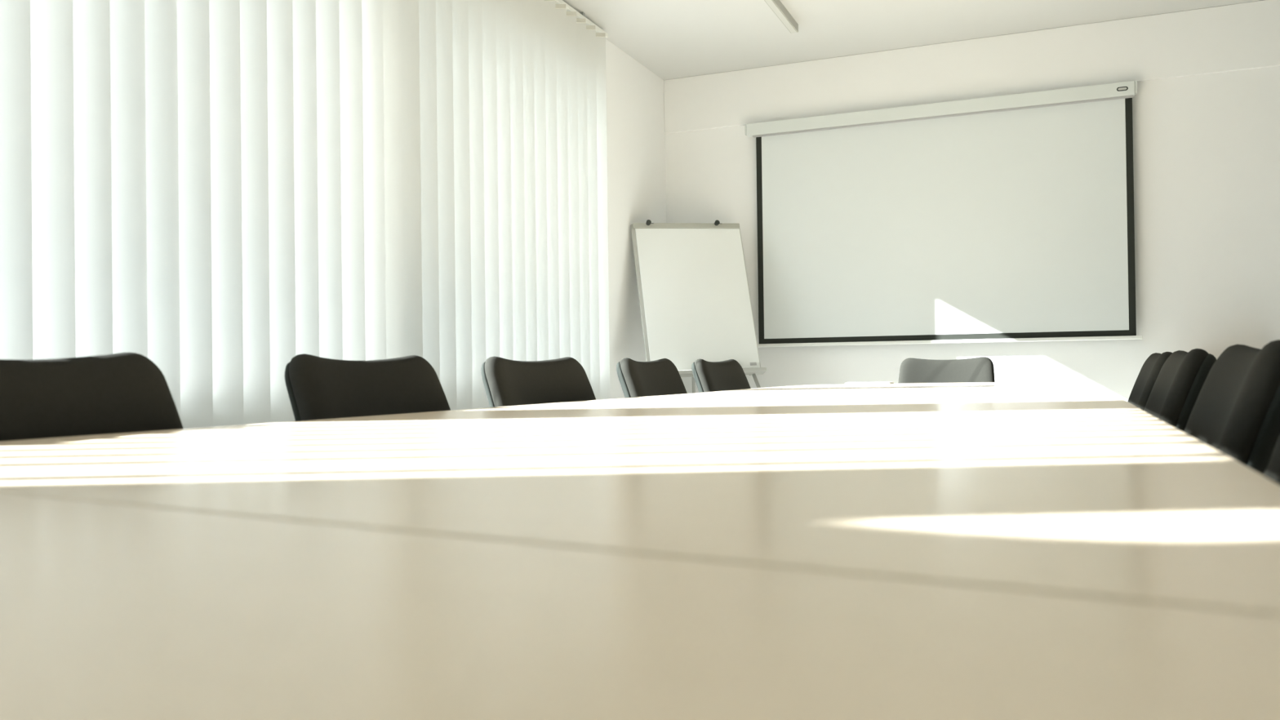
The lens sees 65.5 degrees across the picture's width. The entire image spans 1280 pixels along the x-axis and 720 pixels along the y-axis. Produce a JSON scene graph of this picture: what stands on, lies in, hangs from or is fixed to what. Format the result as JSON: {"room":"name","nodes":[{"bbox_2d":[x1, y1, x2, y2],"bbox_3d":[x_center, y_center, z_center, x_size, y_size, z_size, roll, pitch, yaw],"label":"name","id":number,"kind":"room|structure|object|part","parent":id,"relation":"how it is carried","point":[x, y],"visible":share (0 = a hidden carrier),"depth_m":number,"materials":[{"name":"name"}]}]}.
{"room":"conference room","nodes":[
{"label":"conference room","id":0,"kind":"room"},
{"bbox_2d":[605,39,666,399],"bbox_3d":[-1.736,-0.518,2.576,0.300,2.785,9.500,-1,-1,23],"label":"wall","id":1,"kind":"structure","parent":0,"point":[636,135],"depth_m":6.17,"materials":[{"name":"white paint"}]},
{"bbox_2d":[562,0,1263,79],"bbox_3d":[0.914,-2.029,1.466,6.090,0.150,9.500,-1,-1,23],"label":"ceiling","id":2,"kind":"structure","parent":0,"point":[673,39],"depth_m":5.67,"materials":[{"name":"grey paint"}]},
{"bbox_2d":[0,0,609,428],"bbox_3d":[-1.546,-0.571,2.518,0.142,2.685,6.938,-1,-1,23],"label":"vertical blind","id":3,"kind":"object","parent":2,"relation":"hanging from","point":[219,193],"visible":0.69,"depth_m":3.39,"materials":[{"name":"white fabric"}]},
{"bbox_3d":[-1.549,-1.873,2.523,0.046,0.024,6.940,-1,-1,23],"label":"head rail","id":4,"kind":"part","parent":3,"relation":"part of","materials":[{"name":"white"}]},
{"bbox_2d":[764,0,798,33],"bbox_3d":[0.592,-1.895,4.999,0.045,0.048,1.505,-1,-1,23],"label":"ceiling lamp","id":5,"kind":"object","parent":2,"relation":"attached to","point":[778,8],"visible":1,"depth_m":5.42,"materials":[{"name":"grey"}]},
{"bbox_2d":[665,66,1279,401],"bbox_3d":[2.814,-0.549,5.734,5.640,2.785,0.150,-1,-1,23],"label":"wall","id":6,"kind":"structure","parent":0,"point":[1206,147],"depth_m":5.60,"materials":[{"name":"white paint"}]},
{"bbox_2d":[744,80,1142,346],"bbox_3d":[1.760,-0.824,6.044,2.291,1.450,0.098,-1,-1,23],"label":"projection screen","id":7,"kind":"object","parent":6,"relation":"attached to","point":[998,218],"visible":1,"depth_m":5.98,"materials":[{"name":"white"}]},
{"bbox_2d":[663,0,1279,133],"bbox_3d":[2.765,-1.760,5.666,5.638,0.362,0.020,-1,-1,23],"label":"ceiling beam","id":8,"kind":"structure","parent":6,"relation":"attached to","point":[1246,35],"depth_m":5.94,"materials":[{"name":"white paint"}]},
{"bbox_3d":[0.952,0.905,1.441,6.090,0.150,9.500,-1,-1,23],"label":"floor","id":9,"kind":"structure","parent":0,"visible":0},
{"bbox_2d":[0,351,183,441],"bbox_3d":[-0.721,0.418,1.435,0.608,0.872,0.504,-1,-1,23],"label":"chair","id":10,"kind":"object","parent":9,"relation":"on","point":[126,392],"visible":0.26,"depth_m":1.59,"materials":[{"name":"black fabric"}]},
{"bbox_2d":[284,353,450,421],"bbox_3d":[-0.390,0.420,2.139,0.608,0.872,0.504,-1,-1,23],"label":"chair","id":11,"kind":"object","parent":9,"relation":"on","point":[318,388],"visible":0.32,"depth_m":2.18,"materials":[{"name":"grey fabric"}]},
{"bbox_2d":[480,356,595,407],"bbox_3d":[-0.096,0.422,2.840,0.608,0.872,0.504,-1,-1,29],"label":"chair","id":12,"kind":"object","parent":9,"relation":"on","point":[506,382],"visible":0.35,"depth_m":2.91,"materials":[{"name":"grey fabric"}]},
{"bbox_2d":[0,382,1279,719],"bbox_3d":[0.352,0.477,2.422,1.539,0.739,5.841,-1,-1,23],"label":"conference table","id":13,"kind":"object","parent":9,"relation":"on","point":[966,550],"visible":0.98,"depth_m":0.46,"materials":[{"name":"beige laminate"}]},
{"bbox_2d":[844,382,893,384],"bbox_3d":[1.145,0.114,4.964,0.220,0.009,0.140,-1,-1,23],"label":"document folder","id":14,"kind":"object","parent":13,"relation":"on","point":[846,383],"visible":1,"depth_m":4.91,"materials":[{"name":"white paper"}]},
{"bbox_2d":[616,357,687,397],"bbox_3d":[0.257,0.425,3.679,0.608,0.872,0.504,-1,-1,23],"label":"chair","id":15,"kind":"object","parent":9,"relation":"on","point":[662,376],"visible":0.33,"depth_m":3.72,"materials":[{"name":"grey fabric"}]},
{"bbox_2d":[630,219,766,393],"bbox_3d":[0.454,-0.009,5.938,0.850,1.750,0.720,-1,-1,-15],"label":"flip chart","id":16,"kind":"object","parent":9,"relation":"on","point":[695,300],"visible":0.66,"depth_m":6.10,"materials":[{"name":"grey"}]},
{"bbox_3d":[0.061,-0.850,6.163,0.048,0.031,0.022,-2,-18,-15],"label":"clamp knob","id":17,"kind":"part","parent":16,"relation":"part of","materials":[{"name":"grey plastic"}]},
{"bbox_3d":[0.337,0.049,6.244,0.029,1.629,0.048,0,-1,-31],"label":"leg","id":18,"kind":"part","parent":16,"relation":"part of","materials":[{"name":"grey metal"}]},
{"bbox_3d":[0.493,-0.864,6.276,0.048,0.031,0.022,-2,-18,-15],"label":"clamp knob","id":19,"kind":"part","parent":16,"relation":"part of","materials":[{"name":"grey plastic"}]},
{"bbox_2d":[678,367,766,377],"bbox_3d":[0.411,0.076,5.947,0.714,0.024,0.070,-2,-18,-15],"label":"tray","id":20,"kind":"object","parent":16,"relation":"on","point":[683,372],"depth_m":5.98,"materials":[{"name":"grey"}]},
{"bbox_2d":[691,359,751,392],"bbox_3d":[0.575,0.427,4.434,0.608,0.872,0.504,-1,-1,27],"label":"chair","id":21,"kind":"object","parent":9,"relation":"on","point":[727,375],"visible":0.25,"depth_m":4.49,"materials":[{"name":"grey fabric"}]},
{"bbox_2d":[897,356,995,383],"bbox_3d":[1.574,0.421,5.172,0.504,0.872,0.608,-1,-1,23],"label":"chair","id":22,"kind":"object","parent":9,"relation":"on","point":[980,369],"visible":0.33,"depth_m":5.37,"materials":[{"name":"grey fabric"}]},
{"bbox_2d":[1127,351,1172,410],"bbox_3d":[1.494,0.410,3.363,0.608,0.864,0.504,-1,-1,23],"label":"chair","id":23,"kind":"object","parent":9,"relation":"on","point":[1141,390],"visible":0.11,"depth_m":3.35,"materials":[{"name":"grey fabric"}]},
{"bbox_2d":[1143,348,1216,431],"bbox_3d":[1.214,0.408,2.699,0.608,0.864,0.504,-1,-1,23],"label":"chair","id":24,"kind":"object","parent":9,"relation":"on","point":[1176,388],"visible":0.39,"depth_m":2.40,"materials":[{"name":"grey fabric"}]},
{"bbox_2d":[1183,339,1279,475],"bbox_3d":[0.835,0.405,1.796,0.608,0.864,0.504,-1,-1,23],"label":"chair","id":25,"kind":"object","parent":9,"relation":"on","point":[1235,412],"visible":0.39,"depth_m":1.51,"materials":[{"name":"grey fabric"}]},
{"bbox_2d":[1263,436,1279,484],"bbox_3d":[0.517,0.403,1.040,0.608,0.864,0.504,-1,-1,23],"label":"chair","id":26,"kind":"object","parent":9,"relation":"on","point":[1272,472],"visible":0.02,"depth_m":1.16,"materials":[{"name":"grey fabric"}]}
]}

